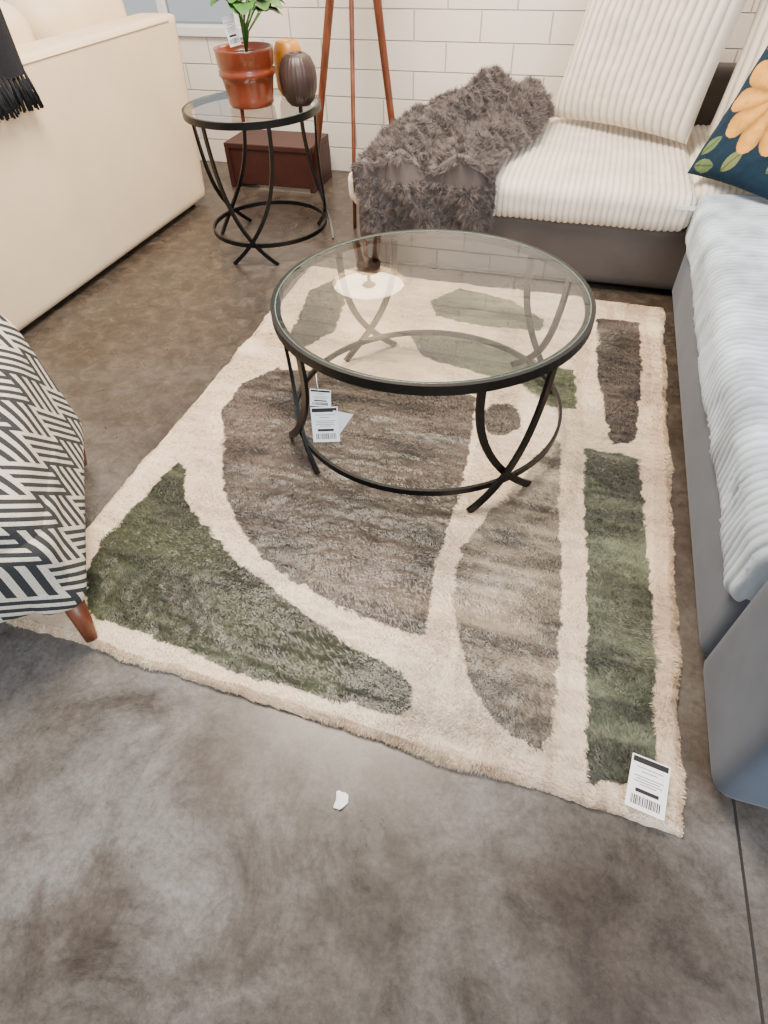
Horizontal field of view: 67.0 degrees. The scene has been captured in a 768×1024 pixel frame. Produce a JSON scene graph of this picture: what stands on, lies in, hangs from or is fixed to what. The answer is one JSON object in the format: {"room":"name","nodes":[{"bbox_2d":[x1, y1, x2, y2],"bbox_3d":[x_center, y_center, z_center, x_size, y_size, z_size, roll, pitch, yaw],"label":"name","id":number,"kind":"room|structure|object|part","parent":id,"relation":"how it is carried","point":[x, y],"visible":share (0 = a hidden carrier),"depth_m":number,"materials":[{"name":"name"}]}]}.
{"room":"store","nodes":[
{"label":"store","id":0,"kind":"room"},
{"bbox_2d":[0,161,767,1023],"bbox_3d":[-0.166,-0.147,1.958,7.200,0.060,5.850,11,48,12],"label":"floor","id":1,"kind":"structure","parent":0,"point":[174,849],"depth_m":1.17,"materials":[{"name":"concrete"}]},
{"bbox_2d":[0,314,97,642],"bbox_3d":[-1.190,-0.096,1.399,0.730,0.744,0.817,-16,49,-13],"label":"patterned armchair","id":2,"kind":"object","parent":1,"relation":"on","point":[43,460],"visible":1,"depth_m":1.40,"materials":[{"name":"multicoloured fabric"}]},
{"bbox_3d":[-1.181,0.005,1.487,0.700,0.210,0.720,-16,49,-13],"label":"seat frame","id":3,"kind":"part","parent":2,"relation":"part of","materials":[{"name":"fabric"}]},
{"bbox_3d":[-0.757,0.258,1.441,0.056,0.143,0.090,-16,49,-13],"label":"leg","id":4,"kind":"part","parent":2,"relation":"part of","materials":[{"name":"brown wood"}]},
{"bbox_3d":[-0.992,-0.204,1.879,0.054,0.131,0.056,-16,49,-13],"label":"leg","id":5,"kind":"part","parent":2,"relation":"part of","materials":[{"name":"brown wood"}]},
{"bbox_2d":[0,0,204,330],"bbox_3d":[-1.841,-1.674,2.684,0.950,1.035,2.188,11,48,12],"label":"sofa","id":6,"kind":"object","parent":1,"relation":"on","point":[110,158],"visible":0.94,"depth_m":2.67,"materials":[{"name":"fabric"}]},
{"bbox_2d":[0,0,35,45],"bbox_3d":[-1.733,-1.784,2.479,0.300,0.592,0.700,11,48,12],"label":"cushion","id":7,"kind":"object","parent":6,"relation":"on","point":[20,30],"depth_m":2.44,"materials":[{"name":"beige fabric"}]},
{"bbox_2d":[0,7,43,122],"bbox_3d":[-1.621,-1.589,2.065,0.349,0.365,0.592,11,48,12],"label":"throw","id":8,"kind":"object","parent":6,"relation":"on","point":[11,66],"visible":1,"depth_m":2.21,"materials":[{"name":"black fabric"}]},
{"bbox_2d":[5,0,126,39],"bbox_3d":[-1.530,-2.285,2.939,0.300,0.592,0.680,11,48,12],"label":"cushion","id":9,"kind":"object","parent":6,"relation":"on","point":[46,18],"depth_m":2.64,"materials":[{"name":"beige fabric"}]},
{"bbox_2d":[181,88,333,265],"bbox_3d":[-0.614,-1.696,2.949,0.645,0.631,0.652,11,48,12],"label":"side table","id":10,"kind":"object","parent":1,"relation":"on","point":[217,101],"visible":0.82,"depth_m":2.83,"materials":[{"name":"black metal"}]},
{"bbox_3d":[-0.862,-1.811,3.078,0.042,0.611,0.295,23,52,21],"label":"leg","id":11,"kind":"part","parent":10,"relation":"part of","materials":[{"name":"black metal"}]},
{"bbox_3d":[-0.824,-1.831,3.095,0.283,0.611,0.040,-35,55,-27],"label":"leg","id":12,"kind":"part","parent":10,"relation":"part of","materials":[{"name":"black metal"}]},
{"bbox_3d":[-0.678,-1.485,2.768,0.283,0.610,0.041,11,48,12],"label":"leg","id":13,"kind":"part","parent":10,"relation":"part of","materials":[{"name":"black metal"}]},
{"bbox_2d":[210,0,284,109],"bbox_3d":[-0.583,-2.052,2.543,0.337,0.446,0.316,33,56,28],"label":"potted plant","id":14,"kind":"object","parent":10,"relation":"on","point":[246,70],"visible":1,"depth_m":2.54,"materials":[{"name":"green plant"}]},
{"bbox_3d":[-0.620,-1.981,2.637,0.262,0.213,0.262,11,48,12],"label":"pot","id":15,"kind":"part","parent":14,"relation":"part of","materials":[{"name":"ceramic"}]},
{"bbox_3d":[-0.597,-2.068,2.495,0.006,0.179,0.075,-23,51,-18],"label":"stem","id":16,"kind":"part","parent":14,"relation":"part of","materials":[{"name":"green plant"}]},
{"bbox_3d":[-0.593,-2.069,2.494,0.006,0.182,0.079,-28,52,-22],"label":"stem","id":17,"kind":"part","parent":14,"relation":"part of","materials":[{"name":"green plant"}]},
{"bbox_3d":[-0.580,-2.073,2.496,0.085,0.185,0.036,11,48,12],"label":"stem","id":18,"kind":"part","parent":14,"relation":"part of","materials":[{"name":"green plant"}]},
{"bbox_3d":[-0.572,-2.079,2.505,0.094,0.180,0.011,11,48,12],"label":"stem","id":19,"kind":"part","parent":14,"relation":"part of","materials":[{"name":"green plant"}]},
{"bbox_3d":[-0.570,-2.078,2.526,0.090,0.148,0.028,11,48,12],"label":"stem","id":20,"kind":"part","parent":14,"relation":"part of","materials":[{"name":"green plant"}]},
{"bbox_3d":[-0.620,-1.911,2.721,0.616,0.001,0.616,11,48,12],"label":"glass","id":21,"kind":"part","parent":10,"relation":"part of","materials":[{"name":"clear glass"}]},
{"bbox_3d":[-0.635,-1.470,2.754,0.295,0.611,0.042,0,47,2],"label":"leg","id":22,"kind":"part","parent":10,"relation":"part of","materials":[{"name":"black metal"}]},
{"bbox_2d":[273,38,301,96],"bbox_3d":[-0.449,-2.106,2.750,0.140,0.210,0.140,11,48,12],"label":"vase","id":23,"kind":"object","parent":10,"relation":"on","point":[282,46],"visible":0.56,"depth_m":2.67,"materials":[{"name":"ceramic"}]},
{"bbox_2d":[279,51,316,106],"bbox_3d":[-0.388,-1.957,2.622,0.170,0.192,0.170,34,56,29],"label":"ribbed vase","id":24,"kind":"object","parent":10,"relation":"on","point":[297,70],"visible":1,"depth_m":2.57,"materials":[{"name":"ceramic"}]},
{"bbox_3d":[-0.352,-1.787,3.039,0.213,0.611,0.213,11,48,12],"label":"leg","id":25,"kind":"part","parent":10,"relation":"part of","materials":[{"name":"black metal"}]},
{"bbox_3d":[-0.338,-1.757,3.011,0.040,0.611,0.283,-11,48,-8],"label":"leg","id":26,"kind":"part","parent":10,"relation":"part of","materials":[{"name":"black metal"}]},
{"bbox_2d":[223,130,331,192],"bbox_3d":[-0.672,-2.261,3.729,0.580,0.250,0.320,11,48,12],"label":"box","id":27,"kind":"object","parent":1,"relation":"on","point":[292,169],"visible":0.87,"depth_m":3.63,"materials":[{"name":"red wood"}]},
{"bbox_2d":[314,0,333,177],"label":"tripod leg","id":28,"kind":"object","parent":1,"relation":"on","point":[328,18],"depth_m":3.15,"materials":[{"name":"brown wood"}]},
{"bbox_3d":[-0.314,-2.463,3.133,0.383,1.390,0.048,24,52,22],"label":"leg","id":29,"kind":"part","parent":28,"relation":"part of","materials":[{"name":"brown wood"}]},
{"bbox_2d":[333,790,347,808],"bbox_3d":[-0.090,0.602,1.211,0.030,0.007,0.035,11,48,12],"label":"paper scrap","id":30,"kind":"object","parent":1,"relation":"on","point":[341,801],"visible":1,"depth_m":1.21,"materials":[{"name":"white paper"}]},
{"bbox_2d":[6,266,686,837],"bbox_3d":[0.117,-0.301,2.032,1.707,0.033,2.217,11,48,12],"label":"area rug","id":31,"kind":"object","parent":1,"relation":"on","point":[528,638],"visible":0.91,"depth_m":1.65,"materials":[{"name":"carpet"}]},
{"bbox_2d":[270,229,595,512],"bbox_3d":[0.145,-0.496,1.899,0.953,0.463,0.953,11,48,12],"label":"coffee table","id":32,"kind":"object","parent":31,"relation":"on","point":[546,368],"visible":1,"depth_m":1.76,"materials":[{"name":"black metal"}]},
{"bbox_3d":[-0.276,-0.339,1.780,0.024,0.443,0.242,-23,51,-19],"label":"leg","id":33,"kind":"part","parent":32,"relation":"part of","materials":[{"name":"black metal"}]},
{"bbox_3d":[-0.258,-0.340,1.781,0.156,0.442,0.188,11,48,12],"label":"leg","id":34,"kind":"part","parent":32,"relation":"part of","materials":[{"name":"black metal"}]},
{"bbox_2d":[310,374,352,441],"bbox_3d":[-0.142,-0.262,1.512,0.111,0.176,0.063,11,48,12],"label":"price tag","id":35,"kind":"object","parent":32,"relation":"hanging from","point":[328,422],"visible":1,"depth_m":1.54,"materials":[{"name":"white paper"}]},
{"bbox_3d":[-0.058,-0.792,2.194,0.242,0.443,0.024,-24,51,-19],"label":"leg","id":36,"kind":"part","parent":32,"relation":"part of","materials":[{"name":"black metal"}]},
{"bbox_3d":[-0.058,-0.780,2.184,0.235,0.442,0.024,-17,49,-14],"label":"leg","id":37,"kind":"part","parent":32,"relation":"part of","materials":[{"name":"black metal"}]},
{"bbox_3d":[0.348,-0.198,1.629,0.235,0.442,0.024,-17,49,-14],"label":"leg","id":38,"kind":"part","parent":32,"relation":"part of","materials":[{"name":"black metal"}]},
{"bbox_3d":[0.348,-0.189,1.621,0.176,0.442,0.180,11,48,12],"label":"leg","id":39,"kind":"part","parent":32,"relation":"part of","materials":[{"name":"black metal"}]},
{"bbox_3d":[0.559,-0.650,2.043,0.024,0.443,0.242,-25,51,-20],"label":"leg","id":40,"kind":"part","parent":32,"relation":"part of","materials":[{"name":"black metal"}]},
{"bbox_3d":[0.544,-0.649,2.043,0.024,0.442,0.235,-18,49,-15],"label":"leg","id":41,"kind":"part","parent":32,"relation":"part of","materials":[{"name":"black metal"}]},
{"bbox_2d":[624,753,670,820],"bbox_3d":[0.540,0.559,1.186,0.076,0.002,0.112,18,50,17],"label":"price tag","id":42,"kind":"object","parent":31,"relation":"on","point":[648,781],"visible":1,"depth_m":1.18,"materials":[{"name":"white paper"}]},
{"bbox_2d":[349,0,355,163],"label":"tripod leg","id":43,"kind":"object","parent":1,"relation":"on","point":[351,2],"depth_m":2.90,"materials":[{"name":"brown wood"}]},
{"bbox_3d":[-0.159,-2.208,2.892,0.026,1.386,0.398,4,47,6],"label":"leg","id":44,"kind":"part","parent":43,"relation":"part of","materials":[{"name":"brown wood"}]},
{"bbox_2d":[353,201,356,227],"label":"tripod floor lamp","id":45,"kind":"object","parent":1,"relation":"on","point":[354,204],"depth_m":3.23,"materials":[{"name":"brown wood"}]},
{"bbox_2d":[373,0,394,123],"label":"tripod leg","id":46,"kind":"object","parent":1,"relation":"on","point":[377,4],"depth_m":3.11,"materials":[{"name":"brown wood"}]},
{"bbox_3d":[-0.006,-2.454,3.116,0.263,1.387,0.048,-31,54,-25],"label":"leg","id":47,"kind":"part","parent":46,"relation":"part of","materials":[{"name":"brown wood"}]},
{"bbox_2d":[348,62,767,808],"bbox_3d":[0.925,-0.927,2.132,2.568,0.700,3.520,11,48,12],"label":"sectional sofa","id":48,"kind":"object","parent":1,"relation":"on","point":[620,206],"visible":0.67,"depth_m":2.06,"materials":[{"name":"grey fabric"}]},
{"bbox_2d":[347,64,558,244],"bbox_3d":[0.348,-1.761,2.770,0.779,0.558,1.108,16,50,16],"label":"throw blanket","id":49,"kind":"object","parent":48,"relation":"on","point":[436,166],"visible":0.98,"depth_m":2.56,"materials":[{"name":"fur"}]},
{"bbox_2d":[348,117,696,231],"bbox_3d":[0.703,-1.744,2.879,1.511,0.180,1.124,11,48,12],"label":"seat cushion","id":50,"kind":"object","parent":48,"relation":"on","point":[581,175],"depth_m":2.52,"materials":[{"name":"white fabric"}]},
{"bbox_2d":[553,0,746,143],"bbox_3d":[1.214,-2.170,2.680,0.354,0.650,0.740,-37,56,-28],"label":"pillow","id":51,"kind":"object","parent":48,"relation":"on","point":[648,66],"visible":1,"depth_m":2.63,"materials":[{"name":"white fabric"}]},
{"bbox_2d":[686,125,752,201],"bbox_3d":[1.852,-1.553,2.668,0.878,0.173,1.006,11,48,12],"label":"seat cushion","id":52,"kind":"object","parent":48,"relation":"on","point":[702,187],"depth_m":2.47,"materials":[{"name":"fabric"}]},
{"bbox_2d":[685,194,767,601],"bbox_3d":[1.426,-0.483,1.723,0.889,0.228,2.011,11,48,12],"label":"seat cushion","id":53,"kind":"object","parent":48,"relation":"on","point":[726,235],"depth_m":1.59,"materials":[{"name":"white fabric"}]},
{"bbox_2d":[687,45,767,199],"bbox_3d":[1.498,-1.467,2.164,0.293,0.456,0.501,-22,50,-18],"label":"floral pillow","id":54,"kind":"object","parent":48,"relation":"on","point":[735,154],"visible":1,"depth_m":2.21,"materials":[{"name":"blue fabric"}]},
{"bbox_3d":[1.178,0.370,0.968,1.007,0.575,0.325,11,48,12],"label":"arm","id":55,"kind":"part","parent":48,"relation":"part of","materials":[{"name":"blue fabric"}]},
{"bbox_2d":[705,0,767,136],"bbox_3d":[1.857,-1.933,2.468,0.660,0.608,0.343,25,53,23],"label":"pillow","id":56,"kind":"object","parent":48,"relation":"on","point":[756,42],"visible":0.31,"depth_m":2.54,"materials":[{"name":"white fabric"}]},
{"bbox_2d":[732,799,764,1023],"bbox_3d":[0.526,1.139,0.700,0.005,0.001,1.600,10,48,11],"label":"joint","id":57,"kind":"object","parent":1,"relation":"on","point":[733,800],"depth_m":1.06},
{"bbox_2d":[178,0,759,171],"bbox_3d":[0.618,-3.098,2.795,7.200,2.700,0.150,11,48,12],"label":"wall","id":58,"kind":"structure","parent":0,"point":[434,46],"depth_m":3.37,"materials":[{"name":"white tile"}]},
{"bbox_2d":[176,21,242,37],"bbox_3d":[-1.810,-3.169,3.790,2.100,0.050,0.190,11,48,12],"label":"sill","id":59,"kind":"structure","parent":58,"relation":"on","point":[184,28],"depth_m":3.58,"materials":[{"name":"white paint"}]},
{"bbox_2d":[155,0,169,12],"bbox_3d":[-1.393,-3.588,3.142,0.050,1.450,0.060,11,48,12],"label":"mullion","id":60,"kind":"object","parent":59,"relation":"on","point":[162,5],"visible":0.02,"depth_m":3.60,"materials":[{"name":"white paint"}]},
{"bbox_2d":[233,12,239,24],"bbox_3d":[-0.890,-3.486,3.031,0.060,1.450,0.060,11,48,12],"label":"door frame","id":61,"kind":"structure","parent":58,"relation":"attached to","point":[236,17],"depth_m":3.52,"materials":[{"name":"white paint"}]}
]}

